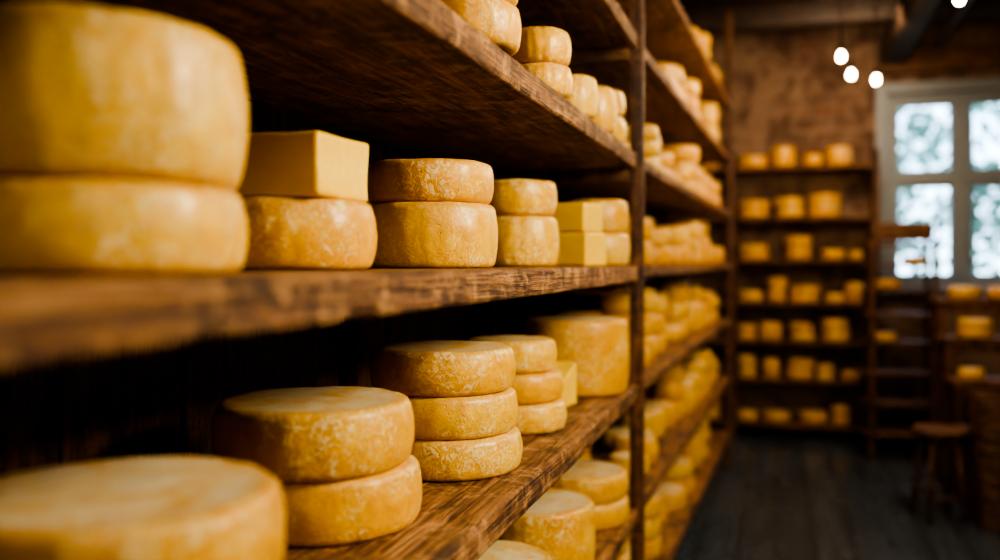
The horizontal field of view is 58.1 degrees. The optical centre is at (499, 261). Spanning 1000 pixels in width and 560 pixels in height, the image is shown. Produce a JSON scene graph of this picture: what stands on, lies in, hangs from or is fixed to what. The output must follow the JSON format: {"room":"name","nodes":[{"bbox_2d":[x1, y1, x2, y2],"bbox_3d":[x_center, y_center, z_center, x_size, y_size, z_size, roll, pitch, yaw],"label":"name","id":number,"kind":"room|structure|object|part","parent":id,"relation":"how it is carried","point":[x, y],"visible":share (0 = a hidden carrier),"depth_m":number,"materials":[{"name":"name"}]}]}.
{"room":"cheese aging room","nodes":[
{"label":"cheese aging room","id":0,"kind":"room"},
{"bbox_2d":[0,102,658,476],"bbox_3d":[-0.045,-0.300,4.093,0.234,4.000,11.400,0,0,17],"label":"wall","id":1,"kind":"structure","parent":0,"point":[160,401],"depth_m":1.80,"materials":[{"name":"brown wood"}]},
{"bbox_2d":[659,16,999,439],"bbox_3d":[3.816,-0.300,8.793,4.460,4.000,0.250,0,0,17],"label":"wall","id":2,"kind":"structure","parent":0,"point":[792,88],"depth_m":8.88,"materials":[{"name":"brick"}]},
{"bbox_2d":[879,0,941,64],"bbox_3d":[2.147,-1.980,3.421,0.214,0.202,11.000,0,0,17],"label":"beam","id":3,"kind":"structure","parent":2,"relation":"attached to","point":[911,18],"depth_m":7.36,"materials":[{"name":"brown wood"}]},
{"bbox_2d":[880,287,987,292],"bbox_3d":[4.394,0.265,8.463,1.520,0.050,0.160,0,0,17],"label":"sill","id":4,"kind":"structure","parent":2,"relation":"attached to","point":[944,289],"depth_m":8.51,"materials":[{"name":"paint"}]},
{"bbox_2d":[875,77,999,291],"bbox_3d":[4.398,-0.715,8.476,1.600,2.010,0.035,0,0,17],"label":"window frame","id":5,"kind":"structure","parent":2,"relation":"attached to","point":[881,90],"depth_m":8.67,"materials":[{"name":"paint"}]},
{"bbox_2d":[879,44,999,75],"bbox_3d":[4.477,-1.900,8.375,1.750,0.201,0.166,0,0,17],"label":"trim","id":6,"kind":"structure","parent":2,"relation":"attached to","point":[980,57],"depth_m":8.40,"materials":[{"name":"brown wood"}]},
{"bbox_2d":[673,429,999,559],"bbox_3d":[2.166,1.750,3.415,4.860,0.100,11.400,0,0,17],"label":"floor","id":7,"kind":"structure","parent":0,"point":[784,496],"depth_m":6.23,"materials":[{"name":"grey wood"}]},
{"bbox_2d":[0,0,644,559],"bbox_3d":[-0.447,-0.180,1.290,0.653,3.760,4.726,0,0,17],"label":"shelving rack","id":8,"kind":"object","parent":7,"relation":"on","point":[417,76],"visible":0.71,"depth_m":1.67,"materials":[{"name":"brown wood"}]},
{"bbox_2d":[0,178,247,274],"bbox_3d":[-0.475,-0.036,1.044,0.347,0.099,0.348,0,0,11],"label":"cheese wheel","id":9,"kind":"object","parent":8,"relation":"on","point":[49,226],"visible":1,"depth_m":0.90,"materials":[{"name":"food"}]},
{"bbox_2d":[0,1,248,190],"bbox_3d":[-0.475,-0.172,1.046,0.351,0.173,0.354,0,0,3],"label":"cheese wheel","id":10,"kind":"object","parent":9,"relation":"on","point":[87,91],"visible":0.81,"depth_m":0.90,"materials":[{"name":"food"}]},
{"bbox_3d":[-0.598,-0.383,1.334,0.321,0.056,4.600,0,0,17],"label":"shelf","id":11,"kind":"part","parent":8,"relation":"part of","materials":[{"name":"brown wood"}]},
{"bbox_2d":[240,197,377,269],"bbox_3d":[-0.365,-0.046,1.580,0.296,0.120,0.292,0,0,-4],"label":"cheese wheel","id":12,"kind":"object","parent":8,"relation":"on","point":[284,233],"visible":0.77,"depth_m":1.45,"materials":[{"name":"food"}]},
{"bbox_2d":[233,130,368,201],"bbox_3d":[-0.353,-0.160,1.561,0.194,0.108,0.190,0,0,17],"label":"cheese block","id":13,"kind":"object","parent":12,"relation":"on","point":[303,164],"depth_m":1.47,"materials":[{"name":"food"}]},
{"bbox_3d":[-0.598,0.042,1.334,0.320,0.056,4.600,0,0,17],"label":"shelf","id":14,"kind":"part","parent":8,"relation":"part of","materials":[{"name":"brown wood"}]},
{"bbox_3d":[-0.299,0.044,1.242,0.307,0.061,4.600,0,0,17],"label":"shelf","id":15,"kind":"part","parent":8,"relation":"part of","materials":[{"name":"brown wood"}]},
{"bbox_2d":[279,454,421,546],"bbox_3d":[-0.315,0.408,1.615,0.352,0.108,0.350,0,0,-13],"label":"cheese wheel","id":16,"kind":"object","parent":8,"relation":"on","point":[366,508],"visible":0.45,"depth_m":1.46,"materials":[{"name":"food"}]},
{"bbox_2d":[211,386,414,481],"bbox_3d":[-0.330,0.298,1.604,0.353,0.113,0.356,0,0,-20],"label":"cheese wheel","id":17,"kind":"object","parent":16,"relation":"on","point":[326,433],"visible":0.94,"depth_m":1.47,"materials":[{"name":"food"}]},
{"bbox_3d":[-0.398,-0.180,2.475,0.052,3.760,0.060,0,0,17],"label":"post","id":18,"kind":"part","parent":8,"relation":"part of","materials":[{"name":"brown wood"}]},
{"bbox_3d":[-0.299,-0.381,1.242,0.307,0.061,4.600,0,0,17],"label":"shelf","id":19,"kind":"part","parent":8,"relation":"part of","materials":[{"name":"brown wood"}]},
{"bbox_2d":[370,201,497,267],"bbox_3d":[-0.156,-0.058,2.035,0.303,0.143,0.304,0,0,-11],"label":"cheese wheel","id":20,"kind":"object","parent":8,"relation":"on","point":[442,234],"visible":0.91,"depth_m":1.90,"materials":[{"name":"food"}]},
{"bbox_2d":[367,158,493,203],"bbox_3d":[-0.158,-0.176,2.039,0.289,0.093,0.288,0,0,-19],"label":"cheese wheel","id":21,"kind":"object","parent":20,"relation":"on","point":[421,179],"visible":0.8,"depth_m":1.92,"materials":[{"name":"food"}]},
{"bbox_3d":[-0.299,0.494,1.242,0.307,0.063,4.600,0,0,17],"label":"shelf","id":22,"kind":"part","parent":8,"relation":"part of","materials":[{"name":"brown wood"}]},
{"bbox_2d":[411,426,522,481],"bbox_3d":[-0.116,0.419,2.042,0.337,0.087,0.337,0,0,-27],"label":"cheese wheel","id":23,"kind":"object","parent":8,"relation":"on","point":[497,455],"visible":0.41,"depth_m":1.89,"materials":[{"name":"food"}]},
{"bbox_2d":[407,387,517,439],"bbox_3d":[-0.122,0.330,2.041,0.331,0.091,0.326,0,0,-35],"label":"cheese wheel","id":24,"kind":"object","parent":23,"relation":"on","point":[486,415],"visible":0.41,"depth_m":1.89,"materials":[{"name":"food"}]},
{"bbox_2d":[370,340,515,396],"bbox_3d":[-0.129,0.237,2.045,0.329,0.096,0.330,0,0,-42],"label":"cheese wheel","id":25,"kind":"object","parent":24,"relation":"on","point":[430,368],"visible":0.98,"depth_m":1.91,"materials":[{"name":"food"}]},
{"bbox_2d":[440,0,521,55],"bbox_3d":[-0.068,-0.458,1.778,0.220,0.092,0.220,0,0,34],"label":"cheese wheel","id":26,"kind":"object","parent":8,"relation":"on","point":[499,21],"visible":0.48,"depth_m":1.69,"materials":[{"name":"food"}]},
{"bbox_2d":[506,0,517,5],"bbox_3d":[-0.067,-0.543,1.778,0.217,0.081,0.217,0,0,27],"label":"cheese wheel","id":27,"kind":"object","parent":26,"relation":"on","point":[513,2],"visible":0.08,"depth_m":1.75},
{"bbox_3d":[-0.041,-0.180,3.605,0.052,3.760,0.060,0,0,17],"label":"post","id":28,"kind":"part","parent":8,"relation":"part of","materials":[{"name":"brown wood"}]},
{"bbox_2d":[492,215,559,266],"bbox_3d":[0.055,-0.060,2.660,0.242,0.147,0.243,0,0,-26],"label":"cheese wheel","id":29,"kind":"object","parent":8,"relation":"on","point":[527,240],"visible":0.8,"depth_m":2.55,"materials":[{"name":"food"}]},
{"bbox_2d":[488,178,556,216],"bbox_3d":[0.050,-0.186,2.663,0.238,0.105,0.235,0,0,-34],"label":"cheese wheel","id":30,"kind":"object","parent":29,"relation":"on","point":[511,197],"visible":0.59,"depth_m":2.56,"materials":[{"name":"food"}]},
{"bbox_3d":[-0.598,-0.834,1.334,0.318,0.050,4.600,0,0,17],"label":"shelf","id":31,"kind":"part","parent":8,"relation":"part of","materials":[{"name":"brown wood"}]},
{"bbox_2d":[516,398,566,434],"bbox_3d":[0.051,0.422,2.516,0.270,0.081,0.268,0,0,40],"label":"cheese wheel","id":32,"kind":"object","parent":8,"relation":"on","point":[544,418],"visible":0.41,"depth_m":2.40,"materials":[{"name":"food"}]},
{"bbox_2d":[511,368,562,404],"bbox_3d":[0.048,0.341,2.516,0.259,0.082,0.257,0,0,33],"label":"cheese wheel","id":33,"kind":"object","parent":32,"relation":"on","point":[543,387],"visible":0.42,"depth_m":2.41,"materials":[{"name":"food"}]},
{"bbox_2d":[469,335,556,373],"bbox_3d":[0.032,0.256,2.522,0.253,0.089,0.255,0,0,26],"label":"cheese wheel","id":34,"kind":"object","parent":33,"relation":"on","point":[532,354],"visible":0.59,"depth_m":2.43,"materials":[{"name":"food"}]},
{"bbox_2d":[497,488,595,559],"bbox_3d":[0.119,0.831,2.777,0.350,0.196,0.348,0,0,28],"label":"cheese wheel","id":35,"kind":"object","parent":8,"relation":"on","point":[561,523],"visible":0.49,"depth_m":2.63,"materials":[{"name":"food"}]},
{"bbox_2d":[521,62,572,98],"bbox_3d":[0.101,-0.452,2.271,0.164,0.079,0.164,0,0,5],"label":"cheese wheel","id":36,"kind":"object","parent":8,"relation":"on","point":[558,77],"visible":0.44,"depth_m":2.20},
{"bbox_2d":[511,26,570,66],"bbox_3d":[0.100,-0.535,2.269,0.162,0.089,0.159,0,0,-3],"label":"cheese wheel","id":37,"kind":"object","parent":36,"relation":"on","point":[544,43],"visible":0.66,"depth_m":2.20,"materials":[{"name":"food"}]},
{"bbox_2d":[554,361,576,406],"bbox_3d":[0.178,0.393,2.900,0.107,0.140,0.124,0,0,31],"label":"cheese wedge","id":38,"kind":"object","parent":8,"relation":"on","point":[568,369],"visible":0.31,"depth_m":2.89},
{"bbox_2d":[523,315,628,396],"bbox_3d":[0.273,0.331,3.243,0.382,0.263,0.382,0,0,18],"label":"cheese wheel","id":39,"kind":"object","parent":8,"relation":"on","point":[598,345],"visible":0.75,"depth_m":3.07,"materials":[{"name":"food"}]},
{"bbox_3d":[-0.299,-0.833,1.242,0.306,0.056,4.600,0,0,17],"label":"shelf","id":40,"kind":"part","parent":8,"relation":"part of","materials":[{"name":"brown wood"}]},
{"bbox_2d":[555,232,605,265],"bbox_3d":[0.254,-0.042,3.013,0.157,0.112,0.162,0,0,32],"label":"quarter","id":41,"kind":"object","parent":8,"relation":"on","point":[576,248],"visible":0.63,"depth_m":2.94,"materials":[{"name":"food"}]},
{"bbox_2d":[552,202,602,232],"bbox_3d":[0.247,-0.147,3.016,0.151,0.100,0.157,0,0,31],"label":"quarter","id":42,"kind":"object","parent":41,"relation":"on","point":[571,217],"visible":0.65,"depth_m":2.95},
{"bbox_2d":[567,74,598,118],"bbox_3d":[0.207,-0.473,2.603,0.157,0.121,0.156,0,0,-18],"label":"cheese wheel","id":43,"kind":"object","parent":8,"relation":"on","point":[584,93],"visible":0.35,"depth_m":2.54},
{"bbox_2d":[593,85,616,133],"bbox_3d":[0.299,-0.485,2.900,0.158,0.146,0.159,0,0,-25],"label":"cheese wheel","id":44,"kind":"object","parent":8,"relation":"on","point":[606,117],"visible":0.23,"depth_m":2.83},
{"bbox_2d":[595,495,628,530],"bbox_3d":[0.298,0.883,3.257,0.340,0.091,0.338,0,0,43],"label":"cheese wheel","id":45,"kind":"object","parent":8,"relation":"on","point":[611,515],"visible":0.34,"depth_m":3.12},
{"bbox_2d":[550,459,628,504],"bbox_3d":[0.294,0.791,3.257,0.342,0.094,0.340,0,0,35],"label":"cheese wheel","id":46,"kind":"object","parent":45,"relation":"on","point":[603,482],"visible":0.6,"depth_m":3.13,"materials":[{"name":"food"}]},
{"bbox_3d":[-0.299,0.955,1.242,0.306,0.051,4.600,0,0,17],"label":"shelf","id":47,"kind":"part","parent":8,"relation":"part of","materials":[{"name":"brown wood"}]},
{"bbox_2d":[605,233,629,265],"bbox_3d":[0.358,-0.046,3.278,0.232,0.120,0.232,0,0,-41],"label":"cheese wheel","id":48,"kind":"object","parent":8,"relation":"on","point":[617,244],"visible":0.42,"depth_m":3.18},
{"bbox_2d":[571,199,627,232],"bbox_3d":[0.357,-0.165,3.280,0.222,0.119,0.222,0,0,42],"label":"cheese wheel","id":49,"kind":"object","parent":48,"relation":"on","point":[615,211],"visible":0.61,"depth_m":3.19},
{"bbox_2d":[612,116,626,143],"bbox_3d":[0.362,-0.463,3.194,0.169,0.101,0.170,0,0,-32],"label":"cheese wheel","id":50,"kind":"object","parent":8,"relation":"on","point":[620,131],"visible":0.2,"depth_m":3.13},
{"bbox_2d":[613,89,625,116],"bbox_3d":[0.362,-0.558,3.194,0.164,0.091,0.165,0,0,-40],"label":"cheese wheel","id":51,"kind":"object","parent":50,"relation":"on","point":[621,106],"visible":0.19,"depth_m":3.14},
{"bbox_3d":[0.523,-0.180,3.432,0.053,3.760,0.060,0,0,17],"label":"post","id":52,"kind":"part","parent":8,"relation":"part of","materials":[{"name":"brown wood"}]},
{"bbox_3d":[-0.411,0.408,0.963,0.349,0.109,0.351,0,0,2],"label":"cheese wheel","id":53,"kind":"object","parent":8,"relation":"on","visible":0},
{"bbox_2d":[0,456,284,559],"bbox_3d":[-0.412,0.297,0.962,0.354,0.113,0.355,0,0,-5],"label":"cheese wheel","id":54,"kind":"object","parent":53,"relation":"on","point":[157,507],"visible":1,"depth_m":0.90,"materials":[{"name":"food"}]},
{"bbox_3d":[-0.033,0.883,2.280,0.339,0.091,0.339,0,0,21],"label":"cheese wheel","id":55,"kind":"object","parent":8,"relation":"on","visible":0},
{"bbox_2d":[478,540,550,559],"bbox_3d":[-0.033,0.792,2.279,0.338,0.092,0.339,0,0,13],"label":"cheese wheel","id":56,"kind":"object","parent":55,"relation":"on","point":[500,549],"visible":0.49,"depth_m":2.32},
{"bbox_2d":[522,0,731,559],"bbox_3d":[0.924,-0.180,5.533,0.642,3.760,4.163,0,0,19],"label":"shelving rack","id":57,"kind":"object","parent":7,"relation":"on","point":[670,37],"visible":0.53,"depth_m":5.08,"materials":[{"name":"brown wood"}]},
{"bbox_3d":[0.436,-0.180,5.013,0.055,3.760,0.060,0,0,19],"label":"post","id":58,"kind":"part","parent":57,"relation":"part of","materials":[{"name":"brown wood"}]},
{"bbox_3d":[0.936,-0.383,5.496,0.586,0.046,4.100,0,0,19],"label":"shelf","id":59,"kind":"part","parent":57,"relation":"part of","materials":[{"name":"brown wood"}]},
{"bbox_2d":[557,280,718,366],"bbox_3d":[0.854,0.289,5.344,0.549,0.344,3.661,0,0,19],"label":"wheels","id":60,"kind":"object","parent":57,"relation":"on","point":[674,309],"visible":0.59,"depth_m":5.18,"materials":[{"name":"food"}]},
{"bbox_2d":[580,349,718,477],"bbox_3d":[0.896,0.762,5.499,0.597,0.332,3.965,0,0,19],"label":"wheels","id":61,"kind":"object","parent":57,"relation":"on","point":[678,392],"visible":0.61,"depth_m":5.24,"materials":[{"name":"food"}]},
{"bbox_3d":[0.936,-0.828,5.496,0.584,0.045,4.100,0,0,19],"label":"shelf","id":62,"kind":"part","parent":57,"relation":"part of","materials":[{"name":"brown wood"}]},
{"bbox_3d":[0.936,0.953,5.496,0.586,0.046,4.100,0,0,19],"label":"shelf","id":63,"kind":"part","parent":57,"relation":"part of","materials":[{"name":"brown wood"}]},
{"bbox_2d":[615,417,710,559],"bbox_3d":[0.866,1.219,5.363,0.568,0.318,3.719,0,0,19],"label":"wheels","id":64,"kind":"object","parent":57,"relation":"on","point":[671,495],"visible":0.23,"depth_m":4.96,"materials":[{"name":"food"}]},
{"bbox_3d":[1.368,-0.180,7.550,0.054,3.760,0.060,0,0,19],"label":"post","id":65,"kind":"part","parent":57,"relation":"part of","materials":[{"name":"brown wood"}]},
{"bbox_2d":[624,124,719,205],"bbox_3d":[0.845,-0.568,5.397,0.622,0.322,3.766,0,0,19],"label":"wheels","id":66,"kind":"object","parent":57,"relation":"on","point":[680,162],"visible":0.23,"depth_m":5.57,"materials":[{"name":"food"}]},
{"bbox_3d":[0.936,-1.278,5.496,0.584,0.046,4.100,0,0,19],"label":"shelf","id":67,"kind":"part","parent":57,"relation":"part of","materials":[{"name":"brown wood"}]},
{"bbox_2d":[624,218,723,264],"bbox_3d":[0.888,-0.144,5.512,0.614,0.314,3.999,0,0,19],"label":"wheels","id":68,"kind":"object","parent":57,"relation":"on","point":[685,242],"visible":0.61,"depth_m":5.34,"materials":[{"name":"food"}]},
{"bbox_3d":[0.936,0.038,5.496,0.586,0.046,4.100,0,0,19],"label":"shelf","id":69,"kind":"part","parent":57,"relation":"part of","materials":[{"name":"brown wood"}]},
{"bbox_3d":[0.936,0.485,5.496,0.586,0.046,4.100,0,0,19],"label":"shelf","id":70,"kind":"part","parent":57,"relation":"part of","materials":[{"name":"brown wood"}]},
{"bbox_2d":[656,62,718,142],"bbox_3d":[0.859,-1.022,5.409,0.624,0.339,3.784,0,0,19],"label":"wheels","id":71,"kind":"object","parent":57,"relation":"on","point":[689,89],"visible":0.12,"depth_m":5.60,"materials":[{"name":"food"}]},
{"bbox_3d":[0.936,1.402,5.496,0.585,0.046,4.100,0,0,19],"label":"shelf","id":72,"kind":"part","parent":57,"relation":"part of","materials":[{"name":"brown wood"}]},
{"bbox_2d":[692,27,720,80],"bbox_3d":[0.899,-1.481,5.473,0.560,0.358,3.946,0,0,19],"label":"wheels","id":73,"kind":"object","parent":57,"relation":"on","point":[704,39],"visible":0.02,"depth_m":6.24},
{"bbox_3d":[1.873,-0.180,7.375,0.054,3.760,0.060,0,0,19],"label":"post","id":74,"kind":"part","parent":57,"relation":"part of","materials":[{"name":"brown wood"}]},
{"bbox_2d":[656,148,879,445],"bbox_3d":[2.584,0.325,8.806,2.057,2.750,0.393,0,0,17],"label":"shelving rack","id":75,"kind":"object","parent":7,"relation":"on","point":[873,166],"visible":0.67,"depth_m":8.65,"materials":[{"name":"brown wood"}]},
{"bbox_2d":[699,164,718,167],"bbox_3d":[1.909,-1.003,9.033,0.567,0.162,0.240,0,0,17],"label":"wheels","id":76,"kind":"object","parent":75,"relation":"on","point":[700,165],"visible":0.02,"depth_m":8.88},
{"bbox_2d":[707,399,720,418],"bbox_3d":[1.918,1.456,9.040,0.582,0.183,0.262,0,0,17],"label":"cheese","id":77,"kind":"object","parent":75,"relation":"on","point":[715,412],"visible":0.23,"depth_m":8.88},
{"bbox_3d":[2.263,0.325,8.725,0.052,2.750,0.050,0,0,17],"label":"post","id":78,"kind":"part","parent":75,"relation":"part of","materials":[{"name":"brown wood"}]},
{"bbox_3d":[2.359,0.325,9.041,0.052,2.750,0.050,0,0,17],"label":"post","id":79,"kind":"part","parent":75,"relation":"part of","materials":[{"name":"brown wood"}]},
{"bbox_3d":[2.563,-0.412,8.837,2.000,0.036,0.345,0,0,17],"label":"shelf","id":80,"kind":"part","parent":75,"relation":"part of","materials":[{"name":"brown wood"}]},
{"bbox_3d":[2.563,0.777,8.837,2.000,0.035,0.343,0,0,17],"label":"shelf","id":81,"kind":"part","parent":75,"relation":"part of","materials":[{"name":"brown wood"}]},
{"bbox_3d":[2.563,-0.902,8.837,2.000,0.035,0.344,0,0,17],"label":"shelf","id":82,"kind":"part","parent":75,"relation":"part of","materials":[{"name":"brown wood"}]},
{"bbox_3d":[2.563,1.567,8.837,2.000,0.036,0.344,0,0,17],"label":"shelf","id":83,"kind":"part","parent":75,"relation":"part of","materials":[{"name":"brown wood"}]},
{"bbox_2d":[738,194,839,217],"bbox_3d":[2.814,-0.541,8.785,0.950,0.219,0.297,0,0,17],"label":"wheels","id":84,"kind":"object","parent":75,"relation":"on","point":[820,205],"visible":0.93,"depth_m":8.66,"materials":[{"name":"food"}]},
{"bbox_2d":[737,404,849,424],"bbox_3d":[2.845,1.458,8.764,1.042,0.181,0.272,0,0,17],"label":"wheels","id":85,"kind":"object","parent":75,"relation":"on","point":[840,412],"visible":1,"depth_m":8.65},
{"bbox_3d":[2.563,1.147,8.837,2.000,0.035,0.344,0,0,17],"label":"shelf","id":86,"kind":"part","parent":75,"relation":"part of","materials":[{"name":"brown wood"}]},
{"bbox_2d":[737,318,850,341],"bbox_3d":[2.850,0.650,8.760,1.050,0.217,0.268,0,0,17],"label":"wheels","id":87,"kind":"object","parent":75,"relation":"on","point":[833,329],"visible":1,"depth_m":8.64,"materials":[{"name":"food"}]},
{"bbox_3d":[2.563,0.407,8.837,2.000,0.035,0.344,0,0,17],"label":"shelf","id":88,"kind":"part","parent":75,"relation":"part of","materials":[{"name":"brown wood"}]},
{"bbox_2d":[738,146,851,166],"bbox_3d":[2.862,-1.016,8.766,1.052,0.188,0.294,0,0,17],"label":"wheels","id":89,"kind":"object","parent":75,"relation":"on","point":[780,156],"visible":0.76,"depth_m":8.66,"materials":[{"name":"food"}]},
{"bbox_3d":[2.563,-0.003,8.837,2.000,0.035,0.344,0,0,17],"label":"shelf","id":90,"kind":"part","parent":75,"relation":"part of","materials":[{"name":"brown wood"}]},
{"bbox_2d":[737,355,860,380],"bbox_3d":[2.893,1.023,8.745,1.138,0.211,0.272,0,0,17],"label":"wheels","id":91,"kind":"object","parent":75,"relation":"on","point":[799,368],"visible":1,"depth_m":8.67,"materials":[{"name":"food"}]},
{"bbox_2d":[737,277,862,302],"bbox_3d":[2.913,0.269,8.752,1.168,0.237,0.298,0,0,17],"label":"wheels","id":92,"kind":"object","parent":75,"relation":"on","point":[777,286],"visible":0.99,"depth_m":8.65,"materials":[{"name":"food"}]},
{"bbox_2d":[737,236,862,259],"bbox_3d":[2.921,-0.136,8.752,1.184,0.227,0.292,0,0,17],"label":"wheels","id":93,"kind":"object","parent":75,"relation":"on","point":[797,247],"visible":0.98,"depth_m":8.64,"materials":[{"name":"food"}]},
{"bbox_3d":[3.588,0.325,8.664,0.053,2.750,0.050,0,0,17],"label":"post","id":94,"kind":"part","parent":75,"relation":"part of","materials":[{"name":"brown wood"}]},
{"bbox_3d":[3.491,0.325,8.348,0.053,2.750,0.050,0,0,17],"label":"post","id":95,"kind":"part","parent":75,"relation":"part of","materials":[{"name":"brown wood"}]},
{"bbox_2d":[859,241,941,461],"bbox_3d":[3.453,0.760,7.780,0.600,1.880,0.340,0,0,12],"label":"wooden rack","id":96,"kind":"object","parent":7,"relation":"on","point":[872,431],"visible":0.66,"depth_m":7.70,"materials":[{"name":"brown wood"}]},
{"bbox_2d":[866,234,933,240],"bbox_3d":[3.453,-0.207,7.780,0.480,0.050,0.300,0,0,11],"label":"wooden tray","id":97,"kind":"object","parent":96,"relation":"on","point":[870,237],"visible":1,"depth_m":7.64,"materials":[{"name":"brown wood"}]},
{"bbox_2d":[869,228,933,234],"bbox_3d":[3.462,-0.259,7.777,0.480,0.050,0.300,0,0,18],"label":"wooden tray","id":98,"kind":"object","parent":97,"relation":"on","point":[913,231],"visible":0.98,"depth_m":7.64,"materials":[{"name":"brown wood"}]},
{"bbox_2d":[871,222,932,228],"bbox_3d":[3.472,-0.310,7.774,0.480,0.050,0.300,0,0,25],"label":"wooden tray","id":99,"kind":"object","parent":98,"relation":"on","point":[906,225],"visible":0.94,"depth_m":7.64,"materials":[{"name":"brown wood"}]},
{"bbox_2d":[875,256,927,340],"bbox_3d":[3.442,0.313,7.781,0.466,0.731,0.226,0,0,12],"label":"wheels","id":100,"kind":"object","parent":96,"relation":"on","point":[886,283],"visible":0.84,"depth_m":7.70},
{"bbox_2d":[909,424,968,524],"bbox_3d":[2.905,1.401,5.960,0.338,0.602,0.338,0,0,0],"label":"wooden stool","id":101,"kind":"object","parent":7,"relation":"on","point":[942,431],"visible":1,"depth_m":5.88,"materials":[{"name":"brown wood"}]},
{"bbox_3d":[2.905,1.117,5.960,0.338,0.035,0.338,0,0,0],"label":"seat","id":102,"kind":"part","parent":101,"relation":"part of","materials":[{"name":"brown wood"}]},
{"bbox_2d":[927,297,999,506],"bbox_3d":[3.881,0.990,6.520,1.230,1.420,1.130,0,0,14],"label":"shelving unit","id":103,"kind":"object","parent":7,"relation":"on","point":[947,390],"visible":0.69,"depth_m":6.67,"materials":[{"name":"brown wood"}]},
{"bbox_2d":[948,286,999,379],"bbox_3d":[3.907,0.669,6.515,1.174,0.960,1.105,0,0,14],"label":"wheels","id":104,"kind":"object","parent":103,"relation":"on","point":[968,327],"visible":0.83,"depth_m":6.67,"materials":[{"name":"food"}]},
{"bbox_2d":[968,474,999,531],"bbox_3d":[3.346,1.560,5.794,0.528,0.280,0.368,0,0,14],"label":"wooden crate","id":105,"kind":"object","parent":7,"relation":"on","point":[980,496],"visible":0.98,"depth_m":5.69,"materials":[{"name":"brown wood"}]},
{"bbox_2d":[972,433,999,486],"bbox_3d":[3.355,1.278,5.791,0.528,0.280,0.368,0,0,20],"label":"wooden crate","id":106,"kind":"object","parent":105,"relation":"on","point":[985,455],"visible":0.94,"depth_m":5.70,"materials":[{"name":"brown wood"}]},
{"bbox_2d":[968,390,999,441],"bbox_3d":[3.346,0.996,5.794,0.528,0.280,0.368,0,0,15],"label":"wooden crate","id":107,"kind":"object","parent":106,"relation":"on","point":[984,408],"visible":1,"depth_m":5.70,"materials":[{"name":"brown wood"}]},
{"bbox_2d":[678,0,999,35],"bbox_3d":[2.166,-2.350,3.415,4.860,0.100,11.400,0,0,17],"label":"ceiling","id":108,"kind":"structure","parent":0,"point":[685,4],"depth_m":8.04,"materials":[{"name":"brown wood"}]},
{"bbox_2d":[683,0,999,34],"bbox_3d":[3.486,-2.190,7.717,4.460,0.221,0.192,0,0,17],"label":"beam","id":109,"kind":"structure","parent":108,"relation":"attached to","point":[796,14],"depth_m":7.88,"materials":[{"name":"brown wood"}]},
{"bbox_2d":[838,0,844,60],"bbox_3d":[2.085,-1.764,5.500,0.042,1.072,0.042,0,0,17],"label":"lamp","id":110,"kind":"object","parent":108,"relation":"hanging from","point":[841,56],"visible":1,"depth_m":5.50,"materials":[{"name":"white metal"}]},
{"bbox_3d":[2.085,-1.256,5.500,0.042,0.056,0.042,0,0,17],"label":"bulb","id":111,"kind":"part","parent":110,"relation":"part of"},
{"bbox_2d":[848,0,854,78],"bbox_3d":[2.340,-1.761,5.997,0.042,1.078,0.042,0,0,17],"label":"lamp","id":112,"kind":"object","parent":108,"relation":"hanging from","point":[851,74],"visible":1,"depth_m":5.99,"materials":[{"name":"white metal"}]},
{"bbox_2d":[849,0,853,70],"bbox_3d":[2.340,-1.788,5.997,0.032,1.023,0.032,0,0,17],"label":"cord","id":113,"kind":"object","parent":112,"relation":"attached to","point":[851,68],"depth_m":5.99,"materials":[{"name":"metal"}]},
{"bbox_3d":[2.340,-1.250,5.997,0.042,0.056,0.042,0,0,17],"label":"bulb","id":114,"kind":"part","parent":112,"relation":"part of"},
{"bbox_2d":[873,0,878,83],"bbox_3d":[2.592,-1.764,6.202,0.042,1.071,0.042,0,0,17],"label":"lamp","id":115,"kind":"object","parent":108,"relation":"hanging from","point":[876,78],"visible":1,"depth_m":6.20,"materials":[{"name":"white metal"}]},
{"bbox_3d":[2.592,-1.257,6.202,0.042,0.056,0.042,0,0,17],"label":"bulb","id":116,"kind":"part","parent":115,"relation":"part of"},
{"bbox_2d":[955,0,963,3],"bbox_3d":[2.193,-1.765,4.296,0.042,1.070,0.042,0,0,17],"label":"lamp","id":117,"kind":"object","parent":108,"relation":"hanging from","point":[956,1],"visible":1,"depth_m":4.29,"materials":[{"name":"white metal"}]},
{"label":"outside","id":118,"kind":"structure","parent":0,"visible":0},
{"bbox_3d":[11.110,1.900,22.585,24.000,0.200,30.300,0,0,17],"label":"ground","id":119,"kind":"structure","parent":118,"visible":0},
{"bbox_2d":[898,109,918,221],"bbox_3d":[6.776,-1.027,17.777,3.067,5.654,3.035,0,0,17],"label":"tree","id":120,"kind":"object","parent":119,"relation":"on","point":[909,111],"visible":0.02,"depth_m":17.39,"materials":[{"name":"green plant"}]},
{"bbox_2d":[898,104,999,273],"bbox_3d":[6.599,-0.610,12.640,3.105,4.820,3.082,0,0,17],"label":"tree","id":121,"kind":"object","parent":119,"relation":"on","point":[922,131],"visible":0.41,"depth_m":12.46,"materials":[{"name":"green plant"}]},
{"bbox_2d":[986,188,999,241],"bbox_3d":[7.812,-0.297,11.199,3.169,4.194,2.982,0,0,17],"label":"tree","id":122,"kind":"object","parent":119,"relation":"on","point":[993,199],"visible":0.9,"depth_m":11.82,"materials":[{"name":"green plant"}]},
{"bbox_2d":[990,112,999,192],"bbox_3d":[9.740,-1.387,14.816,2.976,6.374,3.010,0,0,43],"label":"tree","id":123,"kind":"object","parent":119,"relation":"on","point":[997,119],"visible":0.4,"depth_m":15.22,"materials":[{"name":"green plant"}]},
{"bbox_3d":[2.078,-2.190,3.127,4.460,0.221,0.192,0,0,17],"label":"beam","id":124,"kind":"structure","parent":0,"visible":0},
{"bbox_2d":[935,0,972,45],"bbox_3d":[3.087,-2.050,5.120,0.040,0.040,7.000,0,0,17],"label":"conduit","id":125,"kind":"object","parent":124,"relation":"attached to","point":[966,4],"visible":1,"depth_m":7.63,"materials":[{"name":"grey"}]}
]}

